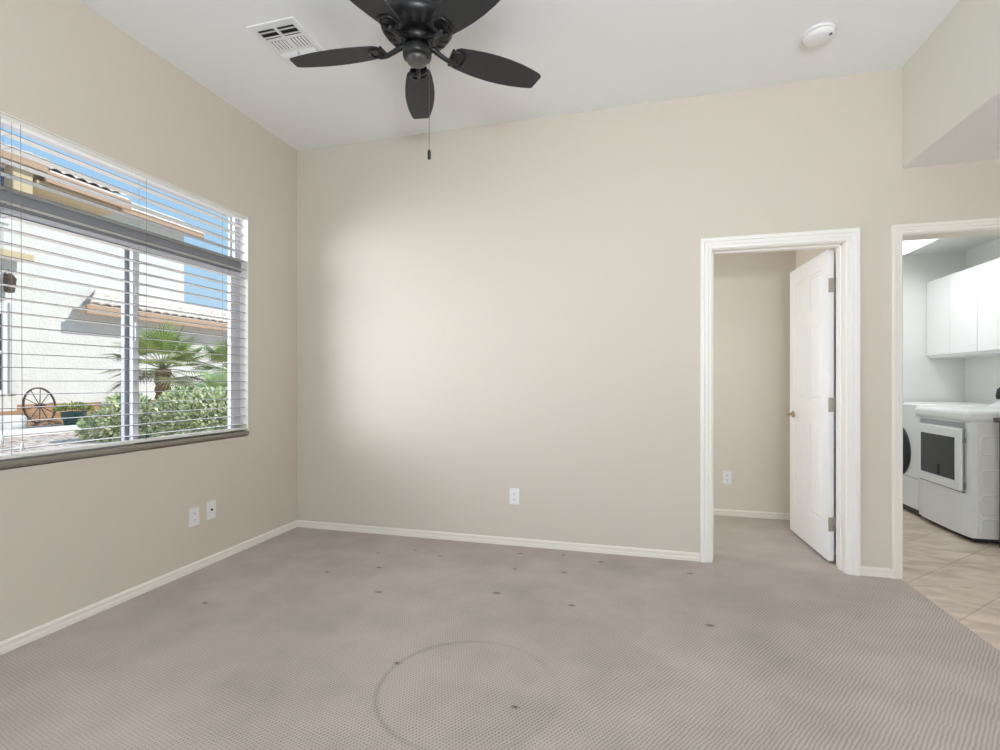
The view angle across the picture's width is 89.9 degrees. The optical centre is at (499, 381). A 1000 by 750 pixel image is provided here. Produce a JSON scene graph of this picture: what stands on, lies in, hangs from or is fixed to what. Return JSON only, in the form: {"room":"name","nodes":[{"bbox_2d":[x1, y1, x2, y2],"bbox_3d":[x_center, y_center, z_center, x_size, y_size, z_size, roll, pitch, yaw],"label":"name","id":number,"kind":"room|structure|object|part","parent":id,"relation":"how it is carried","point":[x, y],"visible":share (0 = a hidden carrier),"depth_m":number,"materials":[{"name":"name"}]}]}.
{"room":"empty living room","nodes":[
{"label":"empty living room","id":0,"kind":"room"},
{"bbox_2d":[0,0,296,641],"bbox_3d":[-2.494,-0.351,1.148,0.150,3.042,6.340,0,0,15],"label":"wall","id":1,"kind":"structure","parent":0,"point":[76,534],"depth_m":2.80,"materials":[{"name":"beige paint"}]},
{"bbox_2d":[0,111,248,468],"bbox_3d":[-2.087,-0.395,2.605,0.143,1.540,1.966,0,0,15],"label":"window","id":2,"kind":"structure","parent":1,"relation":"in","point":[129,379],"depth_m":2.80,"materials":[{"name":"grey plastic"}]},
{"bbox_3d":[-2.228,-0.199,2.276,0.028,1.121,1.117,0,0,15],"label":"fixed sash","id":3,"kind":"part","parent":2,"relation":"part of","materials":[{"name":"grey"}]},
{"bbox_2d":[0,113,246,459],"bbox_3d":[-2.056,-0.412,2.607,0.067,1.496,1.929,0,0,15],"label":"window blind","id":4,"kind":"object","parent":2,"relation":"attached to","point":[4,118],"visible":1,"depth_m":2.61,"materials":[{"name":"white plastic"}]},
{"bbox_3d":[-2.149,-0.457,2.159,0.002,1.373,0.009,0,0,33],"label":"lift cord","id":5,"kind":"part","parent":4,"relation":"part of","materials":[{"name":"white fabric"}]},
{"bbox_3d":[-2.169,-0.412,2.205,0.056,1.465,0.002,0,0,15],"label":"ladder cord","id":6,"kind":"part","parent":4,"relation":"part of","materials":[{"name":"white fabric"}]},
{"bbox_3d":[-2.130,-0.436,2.230,0.002,1.413,0.009,0,0,33],"label":"lift cord","id":7,"kind":"part","parent":4,"relation":"part of","materials":[{"name":"white fabric"}]},
{"bbox_3d":[-2.062,0.328,2.609,0.052,0.016,1.929,0,0,15],"label":"rail","id":8,"kind":"part","parent":4,"relation":"part of","materials":[{"name":"white plastic"}]},
{"bbox_3d":[-2.007,-0.412,2.814,0.056,1.465,0.002,0,0,15],"label":"ladder cord","id":9,"kind":"part","parent":4,"relation":"part of","materials":[{"name":"white fabric"}]},
{"bbox_3d":[-1.855,-0.412,3.389,0.056,1.465,0.002,0,0,15],"label":"ladder cord","id":10,"kind":"part","parent":4,"relation":"part of","materials":[{"name":"white fabric"}]},
{"bbox_3d":[-2.058,0.359,2.598,0.084,0.030,1.965,0,0,15],"label":"sill","id":11,"kind":"part","parent":2,"relation":"part of","materials":[{"name":"brown paint"}]},
{"bbox_3d":[-1.963,-0.199,3.150,0.028,1.121,0.740,0,0,15],"label":"sliding sash","id":12,"kind":"part","parent":2,"relation":"part of","materials":[{"name":"grey plastic"}]},
{"bbox_2d":[0,520,297,654],"bbox_3d":[-2.433,1.143,1.060,0.013,0.053,6.200,0,0,15],"label":"baseboard","id":13,"kind":"structure","parent":1,"relation":"attached to","point":[7,645],"depth_m":2.68,"materials":[{"name":"white paint"}]},
{"bbox_2d":[189,506,198,526],"bbox_3d":[-1.893,0.834,3.105,0.008,0.116,0.072,0,0,15],"label":"wall outlet","id":14,"kind":"object","parent":1,"relation":"attached to","point":[193,512],"visible":1,"depth_m":3.10,"materials":[{"name":"white plastic"}]},
{"bbox_2d":[206,500,215,519],"bbox_3d":[-1.857,0.824,3.227,0.014,0.116,0.072,0,0,15],"label":"cable plate","id":15,"kind":"object","parent":1,"relation":"attached to","point":[211,505],"visible":1,"depth_m":3.22,"materials":[{"name":"white plastic"}]},
{"bbox_2d":[0,515,999,749],"bbox_3d":[-0.264,1.220,1.131,4.170,0.100,7.450,0,0,15],"label":"floor","id":16,"kind":"structure","parent":0,"point":[298,638],"depth_m":2.14,"materials":[{"name":"beige carpet"}]},
{"bbox_2d":[78,0,959,150],"bbox_3d":[1.266,-1.972,1.319,7.330,0.200,8.900,0,0,15],"label":"ceiling","id":17,"kind":"structure","parent":0,"point":[588,55],"depth_m":2.83,"materials":[{"name":"white paint"}]},
{"bbox_2d":[246,17,323,65],"bbox_3d":[-1.156,-1.865,2.763,0.283,0.015,0.332,0,0,15],"label":"ceiling vent","id":18,"kind":"object","parent":17,"relation":"in","point":[286,38],"visible":0.89,"depth_m":2.72,"materials":[{"name":"white plastic"}]},
{"bbox_2d":[290,0,540,159],"bbox_3d":[-0.446,-1.478,2.431,1.246,0.803,1.278,0,0,15],"label":"ceiling fan","id":19,"kind":"object","parent":17,"relation":"hanging from","point":[419,29],"visible":1,"depth_m":2.44,"materials":[{"name":"black metal"}]},
{"bbox_3d":[-0.819,-1.623,2.508,0.487,0.040,0.168,0,0,15],"label":"blade","id":20,"kind":"part","parent":19,"relation":"part of","materials":[{"name":"black wood"}]},
{"bbox_3d":[-0.605,-1.623,2.054,0.164,0.040,0.482,0,0,27],"label":"blade","id":21,"kind":"part","parent":19,"relation":"part of","materials":[{"name":"black wood"}]},
{"bbox_3d":[-0.550,-1.619,2.453,0.199,0.067,0.100,0,0,15],"label":"blade arm","id":22,"kind":"part","parent":19,"relation":"part of","materials":[{"name":"black metal"}]},
{"bbox_3d":[-0.486,-1.619,2.297,0.104,0.067,0.196,0,0,15],"label":"blade arm","id":23,"kind":"part","parent":19,"relation":"part of","materials":[{"name":"black metal"}]},
{"bbox_3d":[-0.416,-1.619,2.577,0.098,0.067,0.199,0,0,-10],"label":"blade arm","id":24,"kind":"part","parent":19,"relation":"part of","materials":[{"name":"black metal"}]},
{"bbox_3d":[-0.454,-1.623,2.847,0.164,0.040,0.482,0,0,-9],"label":"blade","id":25,"kind":"part","parent":19,"relation":"part of","materials":[{"name":"black wood"}]},
{"bbox_3d":[-0.343,-1.351,2.426,0.008,0.452,0.008,0,0,15],"label":"pull chain","id":26,"kind":"part","parent":19,"relation":"part of","materials":[{"name":"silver metal"}]},
{"bbox_3d":[-0.300,-1.619,2.313,0.199,0.067,0.098,0,0,44],"label":"blade arm","id":27,"kind":"part","parent":19,"relation":"part of","materials":[{"name":"black metal"}]},
{"bbox_3d":[-0.262,-1.619,2.487,0.199,0.067,0.098,0,0,-28],"label":"blade arm","id":28,"kind":"part","parent":19,"relation":"part of","materials":[{"name":"black metal"}]},
{"bbox_3d":[-0.110,-1.623,2.117,0.164,0.040,0.482,0,0,-45],"label":"blade","id":29,"kind":"part","parent":19,"relation":"part of","materials":[{"name":"black wood"}]},
{"bbox_3d":[-0.017,-1.623,2.607,0.482,0.040,0.164,0,0,-27],"label":"blade","id":30,"kind":"part","parent":19,"relation":"part of","materials":[{"name":"black wood"}]},
{"bbox_2d":[802,22,835,46],"bbox_3d":[1.705,-1.851,2.682,0.156,0.043,0.156,0,0,15],"label":"smoke detector","id":31,"kind":"object","parent":17,"relation":"attached to","point":[819,34],"visible":1,"depth_m":2.65,"materials":[{"name":"white plastic"}]},
{"bbox_2d":[297,68,999,568],"bbox_3d":[1.771,-0.351,3.223,7.030,3.042,0.140,0,0,15],"label":"wall","id":32,"kind":"structure","parent":0,"point":[517,304],"depth_m":3.51,"materials":[{"name":"beige paint"}]},
{"bbox_2d":[297,520,699,561],"bbox_3d":[-0.164,1.143,3.658,3.040,0.053,0.013,0,0,15],"label":"baseboard","id":33,"kind":"structure","parent":32,"relation":"attached to","point":[618,550],"depth_m":3.59,"materials":[{"name":"white paint"}]},
{"bbox_2d":[509,488,518,504],"bbox_3d":[0.102,0.820,3.590,0.072,0.116,0.008,0,0,15],"label":"wall outlet","id":34,"kind":"object","parent":32,"relation":"attached to","point":[513,492],"visible":1,"depth_m":3.59,"materials":[{"name":"white plastic"}]},
{"bbox_2d":[700,228,860,575],"bbox_3d":[1.760,0.118,3.215,0.906,2.103,0.164,0,0,15],"label":"trim","id":35,"kind":"structure","parent":32,"relation":"attached to","point":[847,242],"depth_m":3.11,"materials":[{"name":"white paint"}]},
{"bbox_2d":[787,249,835,560],"bbox_3d":[2.200,0.148,3.572,0.127,2.008,0.725,0,0,15],"label":"door","id":36,"kind":"structure","parent":32,"relation":"in","point":[813,283],"depth_m":3.47,"materials":[{"name":"white paint"}]},
{"bbox_2d":[861,566,891,577],"bbox_3d":[2.259,1.143,3.015,0.162,0.053,0.013,0,0,15],"label":"baseboard","id":37,"kind":"structure","parent":32,"relation":"attached to","point":[865,571],"depth_m":3.01,"materials":[{"name":"white paint"}]},
{"bbox_2d":[891,217,999,578],"bbox_3d":[2.831,0.117,2.931,0.987,2.106,0.164,0,0,15],"label":"trim","id":38,"kind":"structure","parent":32,"relation":"attached to","point":[900,233],"depth_m":2.97,"materials":[{"name":"white paint"}]},
{"bbox_2d":[713,250,795,512],"bbox_3d":[1.248,-0.050,4.635,2.634,2.440,0.100,0,0,15],"label":"wall","id":39,"kind":"structure","parent":0,"point":[751,291],"depth_m":4.33,"materials":[{"name":"beige paint"}]},
{"bbox_2d":[723,471,731,483],"bbox_3d":[1.988,0.835,4.383,0.072,0.116,0.008,0,0,15],"label":"wall outlet","id":40,"kind":"object","parent":39,"relation":"attached to","point":[727,475],"visible":1,"depth_m":4.38,"materials":[{"name":"white plastic"}]},
{"bbox_2d":[713,509,789,519],"bbox_3d":[1.282,1.143,4.567,2.534,0.053,0.013,0,0,15],"label":"baseboard","id":41,"kind":"structure","parent":39,"relation":"attached to","point":[721,512],"depth_m":4.33,"materials":[{"name":"white paint"}]},
{"bbox_2d":[796,248,835,545],"bbox_3d":[2.564,-0.050,4.254,0.106,2.440,2.260,0,0,15],"label":"wall","id":42,"kind":"structure","parent":0,"point":[802,256],"depth_m":3.43,"materials":[{"name":"beige paint"}]},
{"bbox_2d":[903,252,964,401],"bbox_3d":[3.781,-0.045,5.142,1.790,2.450,0.100,0,0,15],"label":"wall","id":43,"kind":"structure","parent":0,"point":[925,379],"depth_m":4.98,"materials":[{"name":"white paint"}]},
{"bbox_2d":[902,0,999,167],"bbox_3d":[2.978,-1.573,-0.377,2.850,0.599,6.200,0,0,15],"label":"soffit","id":44,"kind":"structure","parent":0,"point":[951,83],"depth_m":2.56,"materials":[{"name":"beige paint"}]},
{"bbox_2d":[902,509,999,650],"bbox_3d":[3.281,1.234,0.784,2.860,0.112,8.600,0,0,15],"label":"floor tile","id":45,"kind":"structure","parent":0,"point":[958,574],"depth_m":3.08,"materials":[{"name":"tile"}]},
{"bbox_2d":[903,402,990,515],"bbox_3d":[4.038,0.682,4.624,0.737,0.975,0.710,0,0,15],"label":"washing machine","id":46,"kind":"object","parent":45,"relation":"on","point":[910,420],"visible":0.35,"depth_m":4.49,"materials":[{"name":"white metal"}]},
{"bbox_3d":[3.726,0.635,4.722,0.034,0.480,0.480,0,0,15],"label":"door","id":47,"kind":"part","parent":46,"relation":"part of","materials":[{"name":"black glass"}]},
{"bbox_2d":[914,400,999,542],"bbox_3d":[3.852,0.632,3.918,0.734,1.075,0.720,0,0,15],"label":"dryer","id":48,"kind":"object","parent":45,"relation":"on","point":[958,446],"visible":1,"depth_m":3.75,"materials":[{"name":"white metal"}]},
{"bbox_3d":[3.512,0.584,4.007,0.022,0.468,0.582,0,0,15],"label":"door","id":49,"kind":"part","parent":48,"relation":"part of","materials":[{"name":"white metal"}]},
{"bbox_3d":[3.793,0.719,3.571,0.650,0.842,0.005,0,0,15],"label":"panel","id":50,"kind":"part","parent":48,"relation":"part of","materials":[{"name":"white metal"}]},
{"bbox_2d":[996,387,999,398],"bbox_3d":[4.158,0.035,4.157,0.074,0.219,0.074,0,0,15],"label":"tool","id":51,"kind":"object","parent":48,"relation":"on","point":[998,389],"visible":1,"depth_m":4.16,"materials":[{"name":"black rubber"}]},
{"bbox_2d":[993,418,999,547],"bbox_3d":[3.656,0.717,3.463,0.310,0.923,0.170,0,0,15],"label":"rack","id":52,"kind":"object","parent":45,"relation":"on","point":[994,419],"visible":1,"depth_m":3.56,"materials":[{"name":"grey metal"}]},
{"bbox_3d":[3.560,0.729,3.550,0.024,0.898,0.024,0,0,15],"label":"leg","id":53,"kind":"part","parent":52,"relation":"part of","materials":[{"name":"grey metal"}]},
{"bbox_2d":[905,235,999,254],"bbox_3d":[3.492,-1.566,4.055,1.790,0.592,2.350,0,0,15],"label":"ceiling","id":54,"kind":"structure","parent":0,"point":[961,244],"depth_m":4.63,"materials":[{"name":"white paint"}]},
{"bbox_2d":[903,239,936,254],"bbox_3d":[3.395,-1.228,4.194,0.530,0.085,1.150,0,0,15],"label":"ceiling light","id":55,"kind":"object","parent":54,"relation":"attached to","point":[908,246],"visible":0.22,"depth_m":4.32,"materials":[{"name":"white plastic"}]},
{"bbox_2d":[965,238,999,403],"bbox_3d":[4.296,-0.045,3.790,0.100,2.450,2.250,0,0,15],"label":"wall","id":56,"kind":"structure","parent":0,"point":[982,374],"depth_m":4.64,"materials":[{"name":"white paint"}]},
{"bbox_2d":[926,265,999,357],"bbox_3d":[4.283,-0.612,4.560,0.320,0.753,0.758,0,0,15],"label":"upper cabinet","id":57,"kind":"object","parent":56,"relation":"attached to","point":[952,299],"visible":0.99,"depth_m":4.56,"materials":[{"name":"white laminate"}]},
{"bbox_3d":[4.186,-0.622,4.781,0.019,0.728,0.376,0,0,15],"label":"door","id":58,"kind":"part","parent":57,"relation":"part of","materials":[{"name":"white laminate"}]},
{"bbox_3d":[4.089,-0.622,4.415,0.019,0.728,0.376,0,0,15],"label":"door","id":59,"kind":"part","parent":57,"relation":"part of","materials":[{"name":"white laminate"}]},
{"bbox_2d":[978,258,999,353],"bbox_3d":[4.088,-0.612,3.823,0.320,0.753,0.758,0,0,15],"label":"upper cabinet","id":60,"kind":"object","parent":56,"relation":"attached to","point":[988,272],"visible":1,"depth_m":4.08,"materials":[{"name":"white laminate"}]},
{"label":"outside","id":61,"kind":"structure","parent":0,"visible":0},
{"bbox_2d":[0,418,155,454],"bbox_3d":[-11.361,1.120,21.122,27.200,0.300,85.000,0,0,15],"label":"gravel","id":62,"kind":"object","parent":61,"point":[34,440],"depth_m":8.17,"materials":[{"name":"white gravel"}]},
{"bbox_2d":[0,415,26,430],"bbox_3d":[-10.076,0.838,10.176,0.680,0.305,0.680,0,0,15],"label":"block","id":63,"kind":"object","parent":62,"relation":"on","point":[3,418],"visible":0.8,"depth_m":10.07,"materials":[{"name":"concrete"}]},
{"bbox_2d":[23,387,55,422],"bbox_3d":[-10.377,0.538,11.301,0.191,0.838,0.838,0,0,-8],"label":"wheel","id":64,"kind":"object","parent":62,"relation":"on","point":[40,388],"visible":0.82,"depth_m":11.27,"materials":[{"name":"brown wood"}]},
{"bbox_2d":[0,425,81,437],"bbox_3d":[-7.186,0.935,14.323,0.200,0.170,36.000,0,0,15],"label":"curb","id":65,"kind":"object","parent":62,"relation":"on","point":[68,427],"visible":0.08,"depth_m":9.20,"materials":[{"name":"concrete"}]},
{"bbox_2d":[51,401,94,424],"bbox_3d":[-9.665,0.694,11.364,0.780,0.552,0.777,0,0,15],"label":"flower pot","id":66,"kind":"object","parent":62,"relation":"on","point":[66,414],"visible":0.89,"depth_m":11.21,"materials":[{"name":"teal"}]},
{"bbox_3d":[-9.659,0.820,11.359,0.470,0.300,0.470,0,0,15],"label":"pot","id":67,"kind":"part","parent":66,"relation":"part of","materials":[{"name":"teal ceramic"}]},
{"bbox_2d":[74,391,155,441],"bbox_3d":[-6.359,0.579,8.386,1.265,0.914,0.997,0,0,15],"label":"leafy shrub","id":68,"kind":"object","parent":62,"relation":"on","point":[113,409],"visible":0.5,"depth_m":8.09,"materials":[{"name":"green plant"}]},
{"bbox_2d":[98,315,212,418],"bbox_3d":[-7.350,-0.226,10.976,2.329,2.453,2.514,0,0,15],"label":"fan palm","id":69,"kind":"object","parent":62,"relation":"on","point":[163,380],"visible":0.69,"depth_m":10.84,"materials":[{"name":"green plant"}]},
{"bbox_2d":[144,385,227,436],"bbox_3d":[-4.846,0.545,8.557,2.316,1.001,1.338,0,0,3],"label":"leafy shrub","id":70,"kind":"object","parent":62,"relation":"on","point":[189,393],"visible":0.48,"depth_m":8.19,"materials":[{"name":"green plant"}]},
{"bbox_2d":[189,337,227,387],"bbox_3d":[-6.642,-0.107,12.353,1.971,2.214,1.955,0,0,40],"label":"fan palm","id":71,"kind":"object","parent":62,"relation":"on","point":[218,350],"visible":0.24,"depth_m":12.03,"materials":[{"name":"green plant"}]},
{"bbox_2d":[190,367,227,388],"bbox_3d":[-5.630,0.303,10.228,1.521,1.394,1.486,0,0,-7],"label":"shrub","id":72,"kind":"object","parent":62,"relation":"on","point":[207,377],"visible":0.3,"depth_m":10.02,"materials":[{"name":"green plant"}]},
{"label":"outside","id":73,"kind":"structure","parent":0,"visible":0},
{"bbox_2d":[0,400,175,425],"bbox_3d":[-9.344,0.785,18.000,1.900,0.470,40.000,0,0,15],"label":"bank","id":74,"kind":"object","parent":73,"point":[30,412],"visible":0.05,"depth_m":11.82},
{"bbox_2d":[0,142,227,410],"bbox_3d":[-12.649,-2.747,18.360,7.128,6.834,23.000,0,0,15],"label":"neighbor house","id":75,"kind":"structure","parent":74,"relation":"on","point":[81,380],"depth_m":13.41,"materials":[{"name":"white paint"}]},
{"bbox_3d":[-11.508,-0.680,10.815,0.025,1.740,1.200,0,0,15],"label":"pane","id":76,"kind":"part","parent":75,"relation":"part of","materials":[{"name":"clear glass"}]},
{"bbox_3d":[-11.526,-4.305,10.747,0.025,1.150,1.460,0,0,15],"label":"pane","id":77,"kind":"part","parent":75,"relation":"part of","materials":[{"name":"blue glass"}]},
{"bbox_2d":[2,269,16,292],"bbox_3d":[-11.195,-2.299,11.429,0.312,0.537,0.240,0,0,37],"label":"wall lantern","id":78,"kind":"object","parent":75,"relation":"attached to","point":[6,278],"visible":0.7,"depth_m":11.34,"materials":[{"name":"brown metal"}]},
{"bbox_3d":[-11.207,-4.785,13.089,0.620,0.190,1.950,0,0,15],"label":"cornice","id":79,"kind":"part","parent":75,"relation":"part of","materials":[{"name":"beige paint"}]}
]}

